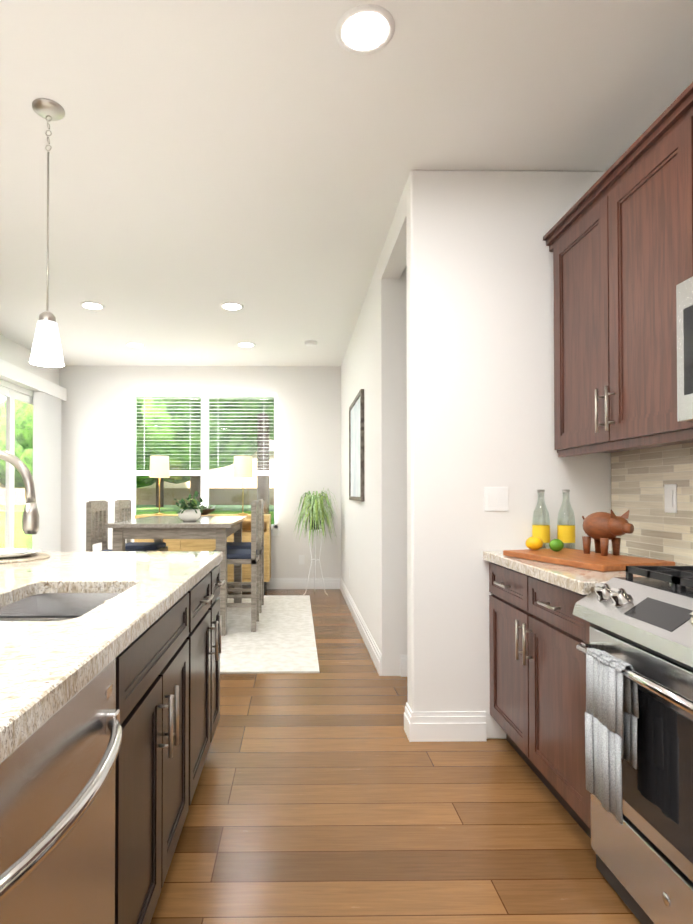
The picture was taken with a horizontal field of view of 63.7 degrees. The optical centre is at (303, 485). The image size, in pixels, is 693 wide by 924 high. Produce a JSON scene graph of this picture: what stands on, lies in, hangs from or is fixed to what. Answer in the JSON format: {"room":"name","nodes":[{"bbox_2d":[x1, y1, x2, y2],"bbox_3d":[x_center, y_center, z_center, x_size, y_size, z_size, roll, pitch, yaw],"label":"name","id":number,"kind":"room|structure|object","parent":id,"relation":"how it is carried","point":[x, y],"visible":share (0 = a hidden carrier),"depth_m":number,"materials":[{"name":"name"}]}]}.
{"room":"kitchen","nodes":[
{"label":"kitchen","id":0,"kind":"room"},
{"bbox_2d":[0,334,59,385],"bbox_3d":[-3.037,-0.123,5.508,0.120,2.740,2.520,0,-1,-1],"label":"wall","id":1,"kind":"structure","parent":0,"point":[12,352],"depth_m":5.91,"materials":[{"name":"white paint"}]},
{"bbox_2d":[0,379,32,547],"bbox_3d":[-3.015,0.100,5.721,0.070,2.300,1.850,0,-1,-1],"label":"sliding door","id":2,"kind":"structure","parent":1,"relation":"attached to","point":[12,393],"depth_m":5.69,"materials":[{"name":"white"}]},
{"bbox_2d":[0,359,66,550],"bbox_3d":[-2.929,0.010,5.748,0.098,2.420,2.060,0,-1,-1],"label":"blinds","id":3,"kind":"object","parent":1,"relation":"attached to","point":[48,397],"visible":0.65,"depth_m":6.26,"materials":[{"name":"white"}]},
{"bbox_2d":[60,366,339,577],"bbox_3d":[-1.324,-0.105,6.880,3.580,2.740,0.120,0,-1,-1],"label":"wall","id":4,"kind":"structure","parent":0,"point":[96,412],"depth_m":6.83,"materials":[{"name":"white paint"}]},
{"bbox_2d":[131,393,279,535],"bbox_3d":[-1.219,-0.266,6.860,1.870,1.760,0.145,0,-1,-1],"label":"window","id":5,"kind":"structure","parent":4,"relation":"in","point":[205,452],"depth_m":6.89,"materials":[{"name":"white plastic"}]},
{"bbox_2d":[131,393,276,475],"bbox_3d":[-1.219,-0.637,6.855,1.800,1.016,0.048,0,-1,-1],"label":"window blinds","id":6,"kind":"object","parent":5,"relation":"attached to","point":[144,395],"visible":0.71,"depth_m":6.84,"materials":[{"name":"white plastic"}]},
{"bbox_2d":[227,578,338,588],"bbox_3d":[-1.263,1.196,6.791,3.460,0.135,0.026,0,-1,-1],"label":"baseboard","id":7,"kind":"structure","parent":4,"relation":"attached to","point":[274,583],"depth_m":6.81,"materials":[{"name":"white wood"}]},
{"bbox_2d":[299,555,304,563],"bbox_3d":[-0.019,0.906,6.820,0.070,0.115,0.005,0,-1,-1],"label":"electrical outlet plate","id":8,"kind":"object","parent":4,"relation":"attached to","point":[301,559],"depth_m":6.82,"materials":[{"name":"white plastic"}]},
{"bbox_2d":[0,0,692,365],"bbox_3d":[-2.321,-1.569,1.875,9.540,0.060,10.140,0,-1,-1],"label":"ceiling","id":9,"kind":"structure","parent":0,"point":[258,160],"depth_m":2.44,"materials":[{"name":"white paint"}]},
{"bbox_2d":[30,98,64,366],"bbox_3d":[-1.036,-1.014,2.254,0.128,1.040,0.128,0,-1,-1],"label":"pendant light","id":10,"kind":"object","parent":9,"relation":"hanging from","point":[46,350],"visible":1,"depth_m":2.23,"materials":[{"name":"white glass"}]},
{"bbox_2d":[80,301,104,309],"bbox_3d":[-1.756,-1.500,4.632,0.199,0.008,0.199,0,-1,-25],"label":"recessed light","id":11,"kind":"object","parent":9,"relation":"in","point":[87,304],"depth_m":4.61,"materials":[{"name":"white plastic"}]},
{"bbox_2d":[125,342,144,347],"bbox_3d":[-1.771,-1.485,5.861,0.199,0.008,0.199,0,-1,-25],"label":"recessed light","id":12,"kind":"object","parent":9,"relation":"in","point":[131,344],"depth_m":5.85,"materials":[{"name":"white plastic"}]},
{"bbox_2d":[220,302,243,309],"bbox_3d":[-0.596,-1.500,4.646,0.199,0.008,0.199,0,-1,-10],"label":"recessed light","id":13,"kind":"object","parent":9,"relation":"in","point":[227,305],"depth_m":4.63,"materials":[{"name":"white plastic"}]},
{"bbox_2d":[237,342,255,346],"bbox_3d":[-0.601,-1.485,5.846,0.199,0.008,0.199,0,-1,-25],"label":"recessed light","id":14,"kind":"object","parent":9,"relation":"in","point":[242,344],"depth_m":5.82,"materials":[{"name":"white plastic"}]},
{"bbox_2d":[305,340,316,345],"bbox_3d":[0.080,-1.475,5.754,0.130,0.030,0.130,0,-1,-1],"label":"smoke detector","id":15,"kind":"object","parent":9,"relation":"attached to","point":[310,343],"visible":1,"depth_m":5.71,"materials":[{"name":"white plastic"}]},
{"bbox_2d":[335,4,394,54],"bbox_3d":[0.209,-1.535,1.876,0.199,0.008,0.199,0,-1,-25],"label":"recessed light","id":16,"kind":"object","parent":9,"relation":"in","point":[365,29],"depth_m":1.86,"materials":[{"name":"white plastic"}]},
{"bbox_2d":[340,170,443,711],"bbox_3d":[0.552,-0.132,4.813,0.120,2.740,4.300,0,-1,-1],"label":"wall","id":17,"kind":"structure","parent":0,"point":[390,539],"depth_m":3.58,"materials":[{"name":"white paint"}]},
{"bbox_2d":[349,389,363,500],"bbox_3d":[0.474,-0.324,4.995,0.029,0.910,1.000,0,-1,-1],"label":"picture frame","id":18,"kind":"object","parent":17,"relation":"attached to","point":[356,450],"visible":1,"depth_m":4.85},
{"bbox_2d":[339,578,381,675],"bbox_3d":[0.479,1.176,5.188,0.016,0.135,3.224,0,-1,-1],"label":"baseboard","id":19,"kind":"structure","parent":17,"relation":"attached to","point":[372,648],"depth_m":4.43,"materials":[{"name":"white wood"}]},
{"bbox_2d":[401,655,406,676],"bbox_3d":[1.467,1.155,3.580,1.680,0.135,0.016,0,-1,-1],"label":"baseboard","id":20,"kind":"structure","parent":17,"relation":"attached to","point":[403,657],"depth_m":3.56,"materials":[{"name":"white wood"}]},
{"bbox_2d":[150,589,640,923],"bbox_3d":[-2.321,1.231,1.839,9.540,0.060,10.140,0,-1,-1],"label":"floor","id":21,"kind":"structure","parent":0,"point":[329,793],"depth_m":1.98,"materials":[{"name":"brown wood"}]},
{"bbox_2d":[0,558,225,923],"bbox_3d":[-0.911,0.766,1.483,1.212,0.860,2.260,0,-1,-1],"label":"kitchen island","id":22,"kind":"object","parent":21,"relation":"on","point":[109,690],"depth_m":1.11,"materials":[{"name":"black wood"}]},
{"bbox_2d":[0,656,123,923],"bbox_3d":[-0.352,0.750,0.800,0.111,0.835,0.590,0,-1,-1],"label":"dishwasher","id":23,"kind":"object","parent":22,"relation":"in","point":[57,781],"depth_m":0.84,"materials":[{"name":"silver metal"}]},
{"bbox_2d":[0,551,222,749],"bbox_3d":[-1.140,0.315,1.376,1.549,0.040,2.520,0,-1,-1],"label":"island countertop","id":24,"kind":"structure","parent":22,"relation":"on","point":[40,662],"depth_m":1.18,"materials":[{"name":"white stone"}]},
{"bbox_2d":[0,450,38,534],"bbox_3d":[-0.851,0.097,1.507,0.266,0.397,0.066,0,-1,-1],"label":"faucet","id":25,"kind":"object","parent":24,"relation":"on","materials":[{"name":"silver metal"}]},
{"bbox_2d":[0,548,49,562],"bbox_3d":[-1.257,0.286,2.335,0.350,0.040,0.350,0,-1,-1],"label":"place setting","id":26,"kind":"object","parent":24,"relation":"on","point":[11,555],"visible":1,"depth_m":2.30,"materials":[{"name":"white ceramic"}]},
{"bbox_2d":[0,586,131,621],"bbox_3d":[-0.736,0.430,1.479,0.540,0.212,0.640,0,-1,-1],"label":"sink","id":27,"kind":"object","parent":24,"relation":"in","point":[17,603],"depth_m":1.76,"materials":[{"name":"grey metal"}]},
{"bbox_2d":[134,514,270,594],"bbox_3d":[-1.160,0.801,6.560,1.540,0.920,0.420,0,-1,-1],"label":"console","id":28,"kind":"object","parent":21,"relation":"on","point":[191,544],"visible":0.27,"depth_m":6.35,"materials":[{"name":"brown wood"}]},
{"bbox_2d":[149,456,169,514],"bbox_3d":[-1.690,-0.005,6.534,0.230,0.689,0.230,0,-1,-1],"label":"table lamp","id":29,"kind":"object","parent":28,"relation":"on","point":[159,467],"visible":0.98,"depth_m":6.45,"materials":[{"name":"white fabric"}]},
{"bbox_2d":[196,504,214,514],"bbox_3d":[-1.194,0.274,6.542,0.327,0.132,0.369,0,-1,-1],"label":"bowl","id":30,"kind":"object","parent":28,"relation":"on","point":[207,510],"visible":0.56,"depth_m":6.45,"materials":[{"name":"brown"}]},
{"bbox_2d":[233,456,252,514],"bbox_3d":[-0.710,-0.005,6.546,0.230,0.689,0.230,0,-1,-1],"label":"table lamp","id":31,"kind":"object","parent":28,"relation":"on","point":[242,467],"visible":0.98,"depth_m":6.46,"materials":[{"name":"white fabric"}]},
{"bbox_2d":[220,595,318,673],"bbox_3d":[-1.235,1.234,4.958,2.650,0.012,2.690,0,-1,-1],"label":"rug","id":32,"kind":"object","parent":21,"relation":"on","point":[281,639],"visible":0.42,"depth_m":4.42,"materials":[{"name":"white carpet"}]},
{"bbox_2d":[86,500,146,550],"bbox_3d":[-1.609,0.678,4.856,0.420,1.098,0.420,0,-1,-1],"label":"dining chair","id":33,"kind":"object","parent":32,"relation":"on","point":[96,520],"visible":0.33,"depth_m":4.83,"materials":[{"name":"grey wood"}]},
{"bbox_2d":[115,499,167,550],"bbox_3d":[-1.618,0.687,5.586,0.420,1.098,0.420,0,-1,-1],"label":"dining chair","id":34,"kind":"object","parent":32,"relation":"on","point":[123,510],"visible":0.38,"depth_m":5.52,"materials":[{"name":"grey wood"}]},
{"bbox_2d":[105,516,246,635],"bbox_3d":[-1.104,0.773,5.231,1.020,0.918,1.500,0,-1,-1],"label":"dining table","id":35,"kind":"object","parent":32,"relation":"on","point":[220,529],"visible":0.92,"depth_m":4.54,"materials":[{"name":"grey wood"}]},
{"bbox_2d":[171,491,209,521],"bbox_3d":[-0.981,0.174,4.849,0.345,0.268,0.352,0,-1,-1],"label":"potted plant","id":36,"kind":"object","parent":35,"relation":"on","point":[192,513],"visible":1,"depth_m":4.78,"materials":[{"name":"white ceramic"}]},
{"bbox_2d":[214,500,258,631],"bbox_3d":[-0.609,0.678,4.868,0.420,1.098,0.420,0,-1,-1],"label":"dining chair","id":37,"kind":"object","parent":32,"relation":"on","point":[243,556],"visible":0.62,"depth_m":4.67,"materials":[{"name":"grey wood"}]},
{"bbox_2d":[227,499,263,612],"bbox_3d":[-0.618,0.687,5.598,0.420,1.098,0.420,0,-1,-1],"label":"dining chair","id":38,"kind":"object","parent":32,"relation":"on","point":[238,545],"visible":0.54,"depth_m":5.41,"materials":[{"name":"grey wood"}]},
{"bbox_2d":[303,529,327,594],"bbox_3d":[0.140,0.884,6.504,0.285,0.750,0.268,0,-1,-1],"label":"plant stand","id":39,"kind":"object","parent":21,"relation":"on","point":[315,561],"visible":0.75,"depth_m":6.44,"materials":[{"name":"white metal"}]},
{"bbox_2d":[294,488,338,548],"bbox_3d":[0.154,0.368,6.474,0.567,0.701,0.559,0,-1,-1],"label":"plant","id":40,"kind":"object","parent":39,"relation":"on","point":[316,505],"visible":1,"depth_m":6.38,"materials":[{"name":"green plant"}]},
{"bbox_2d":[484,559,591,838],"bbox_3d":[1.193,0.775,2.194,0.599,0.860,0.927,0,-1,-1],"label":"base cabinet","id":41,"kind":"object","parent":21,"relation":"on","point":[538,631],"depth_m":2.10,"materials":[{"name":"brown wood"}]},
{"bbox_2d":[483,551,692,594],"bbox_3d":[1.178,0.325,2.199,0.628,0.040,0.927,0,-1,-1],"label":"countertop","id":42,"kind":"structure","parent":41,"relation":"on","point":[579,580],"depth_m":1.99,"materials":[{"name":"beige stone"}]},
{"bbox_2d":[532,490,549,548],"bbox_3d":[1.119,0.163,2.614,0.077,0.292,0.077,0,-1,-1],"label":"bottle","id":43,"kind":"object","parent":42,"relation":"on","point":[542,531],"visible":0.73,"depth_m":2.59,"materials":[{"name":"clear glass"}]},
{"bbox_2d":[557,490,574,548],"bbox_3d":[1.235,0.163,2.608,0.077,0.292,0.077,0,-1,-1],"label":"bottle","id":44,"kind":"object","parent":42,"relation":"on","point":[565,533],"visible":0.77,"depth_m":2.58,"materials":[{"name":"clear glass"}]},
{"bbox_2d":[503,548,674,571],"bbox_3d":[1.124,0.293,2.244,0.340,0.024,0.540,0,-1,-18],"label":"cutting board","id":45,"kind":"object","parent":42,"relation":"on","point":[592,560],"visible":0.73,"depth_m":2.14,"materials":[{"name":"brown wood"}]},
{"bbox_2d":[582,509,633,555],"bbox_3d":[1.232,0.186,2.259,0.143,0.187,0.221,0,-1,-1],"label":"pig","id":46,"kind":"object","parent":45,"relation":"on","point":[601,529],"visible":1,"depth_m":2.23},
{"bbox_2d":[572,566,692,923],"bbox_3d":[1.151,0.709,1.369,0.685,0.932,0.712,0,-1,-1],"label":"stove","id":47,"kind":"object","parent":21,"relation":"on","point":[637,649],"visible":1,"depth_m":1.45,"materials":[{"name":"grey metal"}]},
{"bbox_2d":[584,647,639,824],"bbox_3d":[0.834,0.663,1.507,0.056,0.407,0.171,0,-1,-1],"label":"towel","id":48,"kind":"object","parent":47,"relation":"hanging from","point":[612,706],"depth_m":1.48,"materials":[{"name":"grey fabric"}]},
{"bbox_2d":[440,170,607,738],"bbox_3d":[1.073,-0.158,2.730,0.810,2.740,0.120,0,-1,-1],"label":"wall","id":49,"kind":"structure","parent":0,"point":[446,366],"depth_m":2.67,"materials":[{"name":"white paint"}]},
{"bbox_2d":[404,706,485,741],"bbox_3d":[0.686,1.143,2.640,0.366,0.135,0.016,0,-1,-1],"label":"baseboard","id":50,"kind":"structure","parent":49,"relation":"attached to","point":[444,726],"depth_m":2.63,"materials":[{"name":"white wood"}]},
{"bbox_2d":[484,487,507,510],"bbox_3d":[0.925,0.063,2.661,0.116,0.116,0.008,0,-1,-1],"label":"switch plate","id":51,"kind":"object","parent":49,"relation":"attached to","point":[495,498],"visible":1,"depth_m":2.66,"materials":[{"name":"white plastic"}]},
{"bbox_2d":[608,453,610,550],"bbox_3d":[1.579,-0.194,-0.109,0.130,2.740,5.810,0,-1,-1],"label":"wall","id":52,"kind":"structure","parent":0,"point":[609,454],"depth_m":2.67,"materials":[{"name":"white paint"}]},
{"bbox_2d":[546,94,692,456],"bbox_3d":[1.339,-0.666,2.153,0.309,1.000,1.049,0,-1,-1],"label":"upper cabinet","id":53,"kind":"object","parent":52,"relation":"attached to","point":[618,237],"depth_m":2.09,"materials":[{"name":"brown wood"}]},
{"bbox_2d":[611,442,692,564],"bbox_3d":[1.507,0.038,0.861,0.008,0.500,3.618,0,-1,-1],"label":"tile backsplash","id":54,"kind":"structure","parent":52,"relation":"attached to","point":[640,478],"depth_m":2.34,"materials":[{"name":"beige tile"}]},
{"bbox_2d":[664,484,676,512],"bbox_3d":[1.481,0.050,2.242,0.008,0.116,0.070,0,-1,-1],"label":"electrical outlet plate","id":55,"kind":"object","parent":54,"relation":"attached to","point":[670,498],"visible":1,"depth_m":2.22,"materials":[{"name":"white plastic"}]},
{"bbox_2d":[651,258,692,425],"bbox_3d":[1.292,-0.405,1.446,0.420,0.416,0.480,0,-1,-1],"label":"microwave","id":56,"kind":"object","parent":52,"relation":"attached to","point":[672,292],"depth_m":1.80,"materials":[{"name":"silver metal"}]},
{"label":"outside","id":57,"kind":"structure","parent":0,"visible":0},
{"bbox_3d":[-0.261,1.919,24.910,80.000,0.050,70.000,0,-1,-1],"label":"ground","id":58,"kind":"structure","parent":57,"visible":0},
{"bbox_2d":[0,439,273,504],"bbox_3d":[-5.234,-0.834,22.732,50.000,5.400,18.300,0,-1,-1],"label":"houses","id":59,"kind":"structure","parent":58,"relation":"on","point":[152,496],"depth_m":19.90,"materials":[{"name":"beige"}]},
{"bbox_2d":[0,505,273,547],"bbox_3d":[-5.154,1.210,16.356,50.000,1.150,7.000,0,-1,-1],"label":"lawn","id":60,"kind":"structure","parent":58,"relation":"on","point":[219,509],"depth_m":12.90,"materials":[{"name":"green plant"}]},
{"bbox_2d":[0,398,273,513],"bbox_3d":[-6.311,-1.751,15.602,25.106,7.052,16.555,0,-1,-1],"label":"trees","id":61,"kind":"object","parent":58,"relation":"on","point":[20,434],"depth_m":10.84,"materials":[{"name":"green plant"}]}
]}

